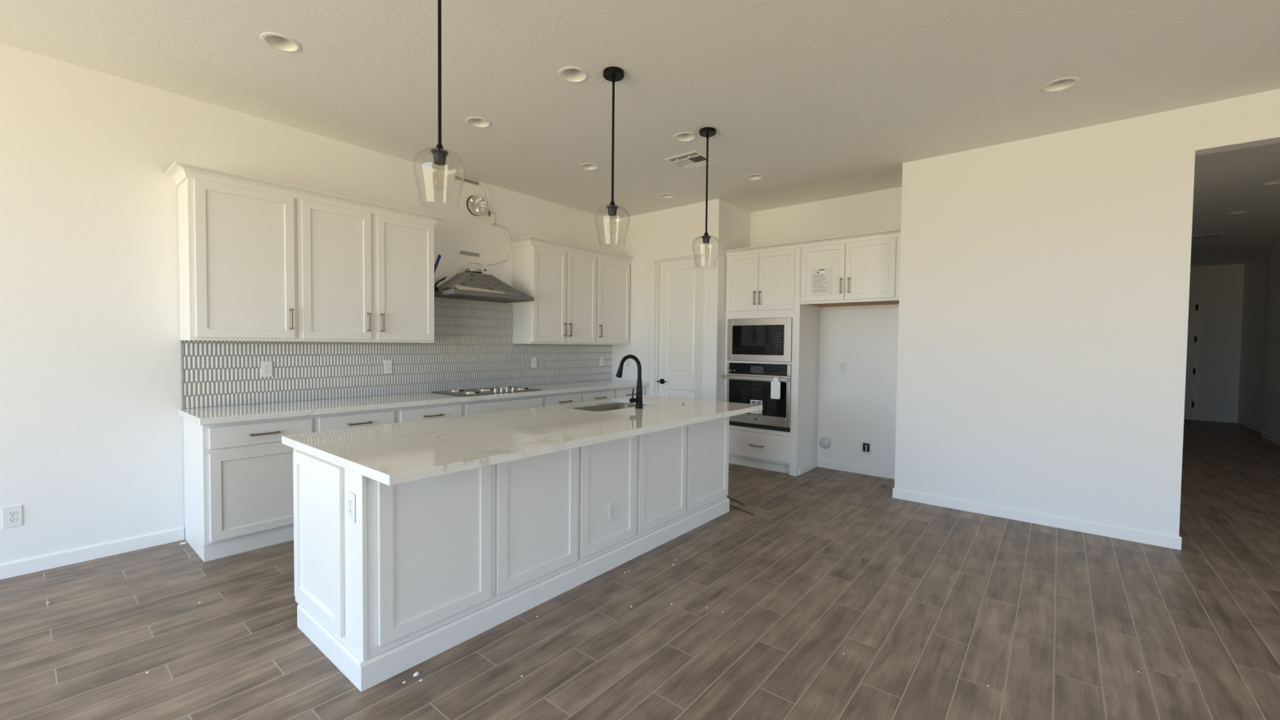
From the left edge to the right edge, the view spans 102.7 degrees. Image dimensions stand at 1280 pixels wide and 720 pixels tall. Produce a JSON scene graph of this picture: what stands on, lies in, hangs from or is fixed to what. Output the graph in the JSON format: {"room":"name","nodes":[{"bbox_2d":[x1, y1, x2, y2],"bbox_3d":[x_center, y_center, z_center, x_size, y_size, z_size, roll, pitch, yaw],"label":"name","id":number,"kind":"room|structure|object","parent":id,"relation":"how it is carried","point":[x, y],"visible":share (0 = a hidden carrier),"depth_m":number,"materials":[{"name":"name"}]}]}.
{"room":"kitchen","nodes":[
{"label":"kitchen","id":0,"kind":"room"},
{"bbox_2d":[0,43,612,563],"bbox_3d":[-3.151,-0.284,3.677,0.150,3.067,10.341,2,2,39],"label":"wall","id":1,"kind":"structure","parent":0,"point":[91,434],"depth_m":3.28,"materials":[{"name":"white paint"}]},
{"bbox_2d":[1,505,22,528],"bbox_3d":[-3.658,0.913,2.983,0.008,0.120,0.074,2,2,39],"label":"duplex outlet","id":2,"kind":"object","parent":1,"relation":"attached to","point":[11,516],"visible":1,"depth_m":2.98,"materials":[{"name":"white plastic"}]},
{"bbox_2d":[7,511,16,515],"bbox_3d":[-3.656,0.894,2.981,0.002,0.028,0.034,2,2,39],"label":"receptacle","id":3,"kind":"object","parent":2,"relation":"attached to","point":[9,513],"depth_m":2.98,"materials":[{"name":"grey plastic"}]},
{"bbox_2d":[8,517,17,523],"bbox_3d":[-3.656,0.933,2.982,0.002,0.028,0.034,2,2,39],"label":"receptacle","id":4,"kind":"object","parent":2,"relation":"attached to","point":[11,520],"depth_m":2.98,"materials":[{"name":"white plastic"}]},
{"bbox_2d":[0,526,184,579],"bbox_3d":[-4.735,1.248,1.681,0.012,0.090,4.896,2,2,39],"label":"baseboard","id":5,"kind":"structure","parent":1,"relation":"attached to","point":[42,562],"depth_m":3.21,"materials":[{"name":"white paint"}]},
{"bbox_2d":[177,177,297,341],"bbox_3d":[-2.828,-0.669,3.632,0.380,1.066,0.611,2,2,39],"label":"upper cabinet","id":6,"kind":"object","parent":1,"relation":"attached to","point":[237,246],"visible":1,"depth_m":3.50,"materials":[{"name":"white paint"}]},
{"bbox_2d":[296,199,434,342],"bbox_3d":[-2.294,-0.683,4.283,0.380,1.066,1.072,2,2,39],"label":"upper cabinet","id":7,"kind":"object","parent":1,"relation":"attached to","point":[362,277],"visible":0.98,"depth_m":4.13,"materials":[{"name":"white paint"}]},
{"bbox_2d":[164,160,444,226],"bbox_3d":[-2.481,-1.230,4.030,0.384,0.072,1.814,2,2,39],"label":"crown molding","id":8,"kind":"structure","parent":7,"relation":"attached to","point":[179,171],"depth_m":3.70,"materials":[{"name":"white paint"}]},
{"bbox_2d":[180,297,612,408],"bbox_3d":[-1.776,-0.157,5.232,0.011,0.922,4.393,2,2,39],"label":"backsplash","id":9,"kind":"structure","parent":1,"relation":"attached to","point":[473,347],"depth_m":4.69,"materials":[{"name":"grey tile"}]},
{"bbox_2d":[260,360,272,377],"bbox_3d":[-2.853,0.069,3.911,0.008,0.120,0.074,2,2,39],"label":"duplex outlet","id":10,"kind":"object","parent":9,"relation":"attached to","point":[266,366],"visible":1,"depth_m":3.91,"materials":[{"name":"white plastic"}]},
{"bbox_2d":[383,360,391,373],"bbox_3d":[-2.274,0.061,4.617,0.008,0.120,0.074,2,2,39],"label":"duplex outlet","id":11,"kind":"object","parent":9,"relation":"attached to","point":[387,363],"visible":1,"depth_m":4.61,"materials":[{"name":"white plastic"}]},
{"bbox_2d":[531,357,537,368],"bbox_3d":[-1.220,0.029,5.902,0.008,0.120,0.074,2,2,39],"label":"duplex outlet","id":12,"kind":"object","parent":9,"relation":"attached to","point":[534,360],"visible":1,"depth_m":5.90,"materials":[{"name":"white plastic"}]},
{"bbox_2d":[599,356,604,365],"bbox_3d":[-0.507,0.015,6.772,0.008,0.120,0.074,2,2,39],"label":"duplex outlet","id":13,"kind":"object","parent":9,"relation":"attached to","point":[602,358],"visible":1,"depth_m":6.77,"materials":[{"name":"white plastic"}]},
{"bbox_2d":[434,254,441,273],"bbox_3d":[-1.981,-0.902,4.957,0.001,0.254,0.125,2,2,39],"label":"tape","id":14,"kind":"object","parent":1,"relation":"attached to","point":[438,258],"visible":0.57,"depth_m":4.97,"materials":[{"name":"blue plastic"}]},
{"bbox_2d":[454,175,478,185],"bbox_3d":[-1.752,-1.820,5.190,0.010,0.033,0.265,2,2,39],"label":"strip","id":15,"kind":"object","parent":1,"relation":"attached to","point":[456,177],"visible":1,"depth_m":5.18,"materials":[{"name":"silver metal"}]},
{"bbox_2d":[460,250,479,257],"bbox_3d":[-1.739,-1.087,5.237,0.010,0.034,0.217,2,2,39],"label":"strip","id":16,"kind":"object","parent":1,"relation":"attached to","point":[463,252],"visible":1,"depth_m":5.23,"materials":[{"name":"silver metal"}]},
{"bbox_2d":[466,195,485,215],"bbox_3d":[-1.711,-1.590,5.295,0.134,0.194,0.194,2,2,39],"label":"vent duct","id":17,"kind":"object","parent":1,"relation":"attached to","point":[476,205],"visible":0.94,"depth_m":5.26,"materials":[{"name":"silver metal"}]},
{"bbox_2d":[434,263,533,302],"bbox_3d":[-1.571,-0.789,5.069,0.480,0.363,0.938,2,2,39],"label":"range hood","id":18,"kind":"object","parent":1,"relation":"attached to","point":[473,284],"visible":0.98,"depth_m":4.98,"materials":[{"name":"grey metal"}]},
{"bbox_2d":[479,181,489,217],"bbox_3d":[-1.614,-1.676,5.330,0.029,0.341,0.130,2,2,39],"label":"cable","id":19,"kind":"object","parent":1,"relation":"attached to","point":[479,181],"visible":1,"depth_m":5.35,"materials":[{"name":"white plastic"}]},
{"bbox_2d":[466,212,511,269],"bbox_3d":[-1.589,-1.233,5.308,0.149,0.666,0.546,2,2,39],"label":"wire","id":20,"kind":"object","parent":1,"relation":"hanging from","point":[491,212],"visible":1,"depth_m":5.44,"materials":[{"name":"beige"}]},
{"bbox_2d":[512,244,596,344],"bbox_3d":[-0.949,-0.717,5.922,0.380,1.066,0.993,2,2,39],"label":"upper cabinet","id":21,"kind":"object","parent":1,"relation":"attached to","point":[562,285],"visible":0.98,"depth_m":5.69,"materials":[{"name":"white paint"}]},
{"bbox_2d":[507,236,634,264],"bbox_3d":[-0.763,-1.275,6.125,0.384,0.072,1.691,2,2,39],"label":"crown molding","id":22,"kind":"structure","parent":1,"relation":"attached to","point":[526,241],"depth_m":5.80,"materials":[{"name":"white paint"}]},
{"bbox_2d":[595,257,630,344],"bbox_3d":[-0.434,-0.731,6.551,0.380,1.066,0.630,2,2,39],"label":"upper cabinet","id":23,"kind":"object","parent":1,"relation":"attached to","point":[612,277],"visible":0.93,"depth_m":6.43,"materials":[{"name":"white paint"}]},
{"bbox_2d":[0,419,1279,719],"bbox_3d":[3.308,1.339,4.327,9.300,0.080,19.486,2,2,39],"label":"floor","id":24,"kind":"structure","parent":0,"point":[1059,624],"depth_m":2.52,"materials":[{"name":"brown wood"}]},
{"bbox_2d":[182,415,314,561],"bbox_3d":[-2.730,0.821,3.599,0.652,0.872,0.617,2,2,39],"label":"base cabinet","id":25,"kind":"object","parent":24,"relation":"on","point":[238,476],"visible":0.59,"depth_m":3.36,"materials":[{"name":"white paint"}]},
{"bbox_2d":[314,402,462,432],"bbox_3d":[-2.163,0.806,4.290,0.652,0.872,1.170,2,2,39],"label":"base cabinet","id":26,"kind":"object","parent":24,"relation":"on","point":[335,421],"visible":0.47,"depth_m":4.02,"materials":[{"name":"white paint"}]},
{"bbox_2d":[177,379,648,425],"bbox_3d":[-1.537,0.333,5.033,0.657,0.040,4.414,2,2,39],"label":"countertop","id":27,"kind":"structure","parent":26,"relation":"on","point":[237,413],"depth_m":3.99,"materials":[{"name":"stone"}]},
{"bbox_2d":[431,386,541,395],"bbox_3d":[-1.509,0.292,5.096,0.530,0.038,0.914,2,2,39],"label":"cooktop","id":28,"kind":"object","parent":27,"relation":"in","point":[502,389],"visible":1,"depth_m":5.01,"materials":[{"name":"silver metal"}]},
{"bbox_2d":[462,395,542,415],"bbox_3d":[-1.501,0.789,5.097,0.652,0.872,0.916,2,2,39],"label":"drawer","id":29,"kind":"object","parent":24,"relation":"on","point":[473,407],"visible":0.02,"depth_m":4.85,"materials":[{"name":"white paint"}]},
{"bbox_2d":[293,417,729,692],"bbox_3d":[-0.536,0.852,3.446,0.936,0.864,2.939,2,2,39],"label":"kitchen island","id":30,"kind":"object","parent":24,"relation":"on","point":[425,567],"visible":0.72,"depth_m":2.44,"materials":[{"name":"white paint"}]},
{"bbox_2d":[346,490,355,523],"bbox_3d":[-1.180,0.600,2.088,0.074,0.120,0.008,2,2,39],"label":"duplex outlet","id":31,"kind":"object","parent":30,"relation":"attached to","point":[351,509],"visible":1,"depth_m":2.08,"materials":[{"name":"white plastic"}]},
{"bbox_2d":[347,498,351,506],"bbox_3d":[-1.181,0.580,2.086,0.034,0.028,0.002,2,2,39],"label":"receptacle","id":32,"kind":"object","parent":31,"relation":"attached to","point":[349,500],"depth_m":2.09,"materials":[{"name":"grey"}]},
{"bbox_2d":[348,508,351,515],"bbox_3d":[-1.182,0.619,2.087,0.034,0.028,0.002,2,2,39],"label":"receptacle","id":33,"kind":"object","parent":31,"relation":"attached to","point":[349,509],"depth_m":2.08,"materials":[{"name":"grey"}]},
{"bbox_2d":[281,395,762,485],"bbox_3d":[-0.415,0.401,3.430,1.196,0.040,3.046,2,2,39],"label":"island countertop","id":34,"kind":"structure","parent":30,"relation":"on","point":[397,453],"depth_m":2.70,"materials":[{"name":"stone"}]},
{"bbox_2d":[571,402,646,411],"bbox_3d":[-0.231,0.495,4.098,0.396,0.225,0.716,2,2,39],"label":"sink","id":35,"kind":"object","parent":34,"relation":"in","point":[622,405],"visible":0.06,"depth_m":4.34,"materials":[{"name":"silver metal"}]},
{"bbox_2d":[615,354,643,408],"bbox_3d":[-0.105,0.163,3.966,0.265,0.410,0.128,2,2,39],"label":"kitchen faucet","id":36,"kind":"object","parent":34,"relation":"on","point":[638,399],"visible":1,"depth_m":3.92,"materials":[{"name":"black metal"}]},
{"bbox_2d":[608,500,616,522],"bbox_3d":[-0.170,0.934,3.164,0.008,0.120,0.074,2,2,39],"label":"duplex outlet","id":37,"kind":"object","parent":30,"relation":"attached to","point":[611,505],"visible":1,"depth_m":3.16,"materials":[{"name":"white plastic"}]},
{"bbox_2d":[542,388,614,406],"bbox_3d":[-0.862,0.772,5.875,0.652,0.872,1.096,2,2,39],"label":"base cabinet","id":38,"kind":"object","parent":24,"relation":"on","point":[555,399],"visible":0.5,"depth_m":5.63,"materials":[{"name":"white paint"}]},
{"bbox_2d":[614,386,644,398],"bbox_3d":[-0.329,0.759,6.526,0.652,0.872,0.584,2,2,39],"label":"drawer","id":39,"kind":"object","parent":24,"relation":"on","point":[620,393],"visible":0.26,"depth_m":6.25,"materials":[{"name":"white paint"}]},
{"bbox_2d":[729,504,755,515],"bbox_3d":[0.848,1.268,4.352,0.008,0.007,0.359,0,2,-32],"label":"wood strip","id":40,"kind":"object","parent":24,"relation":"on","point":[730,504],"visible":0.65,"depth_m":4.32,"materials":[{"name":"brown"}]},
{"bbox_2d":[724,247,820,475],"bbox_3d":[1.516,0.003,5.939,0.913,2.456,0.652,2,2,39],"label":"tall cabinet","id":41,"kind":"object","parent":24,"relation":"on","point":[766,284],"visible":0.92,"depth_m":5.67,"materials":[{"name":"white paint"}]},
{"bbox_2d":[724,362,791,431],"bbox_3d":[1.454,0.401,5.925,0.778,0.723,0.585,2,2,39],"label":"wall oven","id":42,"kind":"object","parent":41,"relation":"in","point":[745,382],"visible":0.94,"depth_m":5.71,"materials":[{"name":"black glass"}]},
{"bbox_2d":[750,400,762,414],"bbox_3d":[1.304,0.529,5.745,0.144,0.155,0.002,2,2,39],"label":"sticker","id":43,"kind":"object","parent":42,"relation":"attached to","point":[752,402],"visible":0.52,"depth_m":5.74,"materials":[{"name":"white paper"}]},
{"bbox_2d":[770,377,780,399],"bbox_3d":[1.465,0.305,5.531,0.108,0.232,0.002,2,2,39],"label":"tag","id":44,"kind":"object","parent":42,"relation":"hanging from","point":[775,384],"visible":1,"depth_m":5.53,"materials":[{"name":"white paper"}]},
{"bbox_2d":[727,317,792,362],"bbox_3d":[1.450,-0.229,5.887,0.770,0.478,0.428,2,2,39],"label":"microwave","id":45,"kind":"object","parent":41,"relation":"in","point":[761,340],"visible":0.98,"depth_m":5.70,"materials":[{"name":"silver metal"}]},
{"bbox_2d":[0,0,1279,266],"bbox_3d":[3.342,-1.877,4.231,9.300,0.220,19.486,2,2,39],"label":"ceiling","id":46,"kind":"structure","parent":0,"point":[821,100],"depth_m":3.19,"materials":[{"name":"white paint"}]},
{"bbox_2d":[260,32,301,52],"bbox_3d":[-2.014,-1.813,2.873,0.190,0.072,0.190,2,2,39],"label":"recessed light","id":47,"kind":"object","parent":46,"relation":"in","point":[282,42],"visible":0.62,"depth_m":2.91,"materials":[{"name":"white paint"}]},
{"bbox_2d":[413,0,465,208],"bbox_3d":[-0.893,-1.221,2.281,0.217,1.063,0.217,-1,2,-35],"label":"pendant light","id":48,"kind":"object","parent":46,"relation":"hanging from","point":[440,155],"visible":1,"depth_m":2.27,"materials":[{"name":"black metal"}]},
{"bbox_2d":[431,148,448,165],"bbox_3d":[-0.896,-0.906,2.290,0.074,0.054,0.074,2,2,39],"label":"socket","id":49,"kind":"object","parent":48,"relation":"attached to","point":[440,155],"depth_m":2.27,"materials":[{"name":"black metal"}]},
{"bbox_2d":[465,116,491,128],"bbox_3d":[-1.224,-1.834,3.883,0.190,0.072,0.190,2,2,39],"label":"recessed light","id":50,"kind":"object","parent":46,"relation":"in","point":[477,122],"visible":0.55,"depth_m":3.93,"materials":[{"name":"grey"}]},
{"bbox_2d":[557,66,588,83],"bbox_3d":[-0.414,-1.805,3.184,0.190,0.072,0.190,2,2,39],"label":"recessed light","id":51,"kind":"object","parent":46,"relation":"in","point":[570,74],"visible":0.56,"depth_m":3.23,"materials":[{"name":"grey"}]},
{"bbox_2d":[579,163,599,170],"bbox_3d":[-0.477,-1.855,4.825,0.190,0.072,0.190,2,2,39],"label":"recessed light","id":52,"kind":"object","parent":46,"relation":"in","point":[590,166],"visible":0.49,"depth_m":4.88,"materials":[{"name":"grey"}]},
{"bbox_2d":[595,66,630,245],"bbox_3d":[-0.168,-1.240,3.164,0.217,1.063,0.217,-1,2,-35],"label":"pendant light","id":53,"kind":"object","parent":46,"relation":"hanging from","point":[612,73],"visible":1,"depth_m":3.15,"materials":[{"name":"clear glass"}]},
{"bbox_2d":[606,204,617,216],"bbox_3d":[-0.171,-0.924,3.174,0.074,0.054,0.074,2,2,39],"label":"socket","id":54,"kind":"object","parent":53,"relation":"attached to","point":[612,209],"depth_m":3.15,"materials":[{"name":"black metal"}]},
{"bbox_2d":[658,193,675,198],"bbox_3d":[0.303,-1.874,5.748,0.190,0.072,0.190,2,2,39],"label":"recessed light","id":55,"kind":"object","parent":46,"relation":"in","point":[663,195],"visible":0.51,"depth_m":5.80,"materials":[{"name":"grey"}]},
{"bbox_2d":[673,132,697,142],"bbox_3d":[0.363,-1.825,4.115,0.190,0.072,0.190,2,2,39],"label":"recessed light","id":56,"kind":"object","parent":46,"relation":"in","point":[682,136],"visible":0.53,"depth_m":4.17,"materials":[{"name":"grey"}]},
{"bbox_2d":[664,151,717,170],"bbox_3d":[0.464,-1.847,4.646,0.344,0.104,0.356,2,2,39],"label":"ceiling vent","id":57,"kind":"object","parent":46,"relation":"in","point":[695,159],"visible":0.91,"depth_m":4.67,"materials":[{"name":"white metal"}]},
{"bbox_2d":[692,127,719,264],"bbox_3d":[0.522,-1.257,4.005,0.217,1.063,0.217,1,2,23],"label":"pendant light","id":58,"kind":"object","parent":46,"relation":"hanging from","point":[707,132],"visible":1,"depth_m":3.99,"materials":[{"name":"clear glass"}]},
{"bbox_2d":[701,235,711,244],"bbox_3d":[0.519,-0.942,4.015,0.074,0.054,0.074,2,2,39],"label":"socket","id":59,"kind":"object","parent":58,"relation":"attached to","point":[705,237],"depth_m":3.99,"materials":[{"name":"black metal"}]},
{"bbox_2d":[744,173,764,180],"bbox_3d":[1.136,-1.845,5.074,0.190,0.072,0.190,2,2,39],"label":"recessed light","id":60,"kind":"object","parent":46,"relation":"in","point":[753,176],"visible":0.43,"depth_m":5.13,"materials":[{"name":"grey"}]},
{"bbox_2d":[1041,76,1079,92],"bbox_3d":[2.662,-1.775,3.241,0.190,0.072,0.190,2,2,39],"label":"recessed light","id":61,"kind":"object","parent":46,"relation":"in","point":[1064,83],"visible":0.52,"depth_m":3.28,"materials":[{"name":"grey"}]},
{"bbox_2d":[1191,232,1226,239],"bbox_3d":[8.285,-1.808,7.534,0.400,0.010,0.400,2,2,39],"label":"ceiling vent","id":62,"kind":"object","parent":46,"relation":"in","point":[1214,235],"visible":0.73,"depth_m":7.46,"materials":[{"name":"white metal"}]},
{"bbox_2d":[1226,209,1249,213],"bbox_3d":[7.203,-1.814,6.164,0.190,0.072,0.190,2,2,39],"label":"recessed light","id":63,"kind":"object","parent":46,"relation":"in","point":[1241,211],"visible":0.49,"depth_m":6.19,"materials":[{"name":"grey"}]},
{"bbox_2d":[1257,179,1279,185],"bbox_3d":[6.272,-1.792,5.072,0.190,0.072,0.190,2,2,39],"label":"recessed light","id":64,"kind":"object","parent":46,"relation":"in","point":[1276,181],"visible":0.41,"depth_m":5.12,"materials":[{"name":"grey"}]},
{"bbox_2d":[611,199,750,401],"bbox_3d":[0.538,-0.337,6.758,1.644,3.067,0.903,2,2,39],"label":"wall","id":65,"kind":"structure","parent":0,"point":[675,228],"depth_m":6.28,"materials":[{"name":"white paint"}]},
{"bbox_2d":[626,358,630,367],"bbox_3d":[-0.155,0.040,6.744,0.074,0.120,0.008,2,2,39],"label":"duplex outlet","id":66,"kind":"object","parent":65,"relation":"attached to","point":[628,361],"visible":0.94,"depth_m":6.74,"materials":[{"name":"white plastic"}]},
{"bbox_2d":[648,247,710,399],"bbox_3d":[0.496,-0.055,6.282,0.866,2.530,0.134,2,2,39],"label":"trim","id":67,"kind":"structure","parent":65,"relation":"attached to","point":[655,259],"depth_m":6.43,"materials":[{"name":"white paint"}]},
{"bbox_2d":[656,257,703,399],"bbox_3d":[0.500,-0.021,6.289,0.708,2.438,0.090,2,2,39],"label":"door","id":68,"kind":"structure","parent":65,"relation":"in","point":[681,281],"depth_m":6.29,"materials":[{"name":"white paint"}]},
{"bbox_2d":[749,186,902,470],"bbox_3d":[2.007,-0.289,5.659,2.022,3.067,0.740,2,2,39],"label":"wall","id":69,"kind":"structure","parent":0,"point":[857,405],"depth_m":5.67,"materials":[{"name":"white paint"}]},
{"bbox_2d":[818,436,831,448],"bbox_3d":[2.118,0.953,5.872,0.140,0.140,0.030,2,2,39],"label":"round cap","id":70,"kind":"object","parent":69,"relation":"attached to","point":[824,442],"visible":1,"depth_m":5.86,"materials":[{"name":"white plastic"}]},
{"bbox_2d":[839,362,846,373],"bbox_3d":[2.274,0.085,5.739,0.074,0.120,0.008,2,2,39],"label":"duplex outlet","id":71,"kind":"object","parent":69,"relation":"attached to","point":[842,366],"visible":1,"depth_m":5.74,"materials":[{"name":"white plastic"}]},
{"bbox_2d":[800,235,900,307],"bbox_3d":[2.253,-0.890,5.316,0.990,0.618,0.652,2,2,39],"label":"upper cabinet","id":72,"kind":"object","parent":69,"relation":"attached to","point":[865,272],"visible":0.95,"depth_m":5.07,"materials":[{"name":"white paint"}]},
{"bbox_2d":[724,228,901,256],"bbox_3d":[1.722,-1.216,5.364,1.893,0.058,0.058,2,2,39],"label":"crown molding","id":73,"kind":"structure","parent":72,"relation":"attached to","point":[893,233],"depth_m":5.28,"materials":[{"name":"white paint"}]},
{"bbox_2d":[810,266,832,295],"bbox_3d":[1.867,-0.808,5.276,0.226,0.285,0.002,2,2,39],"label":"paper notice","id":74,"kind":"object","parent":72,"relation":"attached to","point":[821,278],"visible":1,"depth_m":5.27,"materials":[{"name":"white paper"}]},
{"bbox_2d":[817,458,894,479],"bbox_3d":[2.438,1.206,5.627,0.994,0.090,0.012,2,2,39],"label":"baseboard","id":75,"kind":"structure","parent":69,"relation":"attached to","point":[873,471],"depth_m":5.65,"materials":[{"name":"white paint"}]},
{"bbox_2d":[860,440,871,454],"bbox_3d":[2.466,0.957,5.587,0.120,0.140,0.029,2,2,39],"label":"box","id":76,"kind":"object","parent":69,"relation":"attached to","point":[865,446],"visible":1,"depth_m":5.59,"materials":[{"name":"white plastic"}]},
{"bbox_2d":[894,88,1279,536],"bbox_3d":[4.602,-0.182,2.963,5.653,3.067,0.140,2,2,39],"label":"wall","id":77,"kind":"structure","parent":0,"point":[1044,297],"depth_m":3.98,"materials":[{"name":"white paint"}]},
{"bbox_2d":[892,488,1182,550],"bbox_3d":[3.061,1.256,4.160,1.855,0.090,0.012,2,2,39],"label":"baseboard","id":78,"kind":"structure","parent":77,"relation":"attached to","point":[1170,541],"depth_m":4.03,"materials":[{"name":"white paint"}]},
{"bbox_2d":[1183,263,1244,419],"bbox_3d":[10.817,-0.343,10.567,2.310,3.067,0.140,2,2,39],"label":"wall","id":79,"kind":"structure","parent":0,"point":[1221,286],"depth_m":10.03,"materials":[{"name":"white paint"}]},
{"bbox_2d":[1183,297,1198,419],"bbox_3d":[10.748,-0.033,10.504,0.900,2.430,0.050,2,2,39],"label":"door","id":80,"kind":"structure","parent":79,"relation":"in","point":[1193,307],"depth_m":10.25,"materials":[{"name":"white paint"}]},
{"bbox_2d":[1189,293,1202,420],"bbox_3d":[10.779,-0.063,10.501,0.950,2.510,0.018,2,2,39],"label":"trim","id":81,"kind":"structure","parent":79,"relation":"attached to","point":[1198,297],"depth_m":10.22,"materials":[{"name":"white paint"}]},
{"bbox_2d":[1196,415,1237,422],"bbox_3d":[11.345,1.167,10.068,0.540,0.090,0.012,2,2,39],"label":"baseboard","id":82,"kind":"structure","parent":79,"relation":"attached to","point":[1198,417],"depth_m":10.06,"materials":[{"name":"white paint"}]},
{"bbox_2d":[1237,243,1279,438],"bbox_3d":[8.506,-0.234,6.112,0.230,3.067,9.682,2,2,39],"label":"wall","id":83,"kind":"structure","parent":0,"point":[1259,393],"depth_m":8.86,"materials":[{"name":"white paint"}]},
{"bbox_2d":[1261,431,1279,444],"bbox_3d":[7.720,1.268,5.407,0.012,0.090,7.546,2,2,39],"label":"baseboard","id":84,"kind":"structure","parent":83,"relation":"attached to","point":[1264,435],"depth_m":7.96,"materials":[{"name":"white paint"}]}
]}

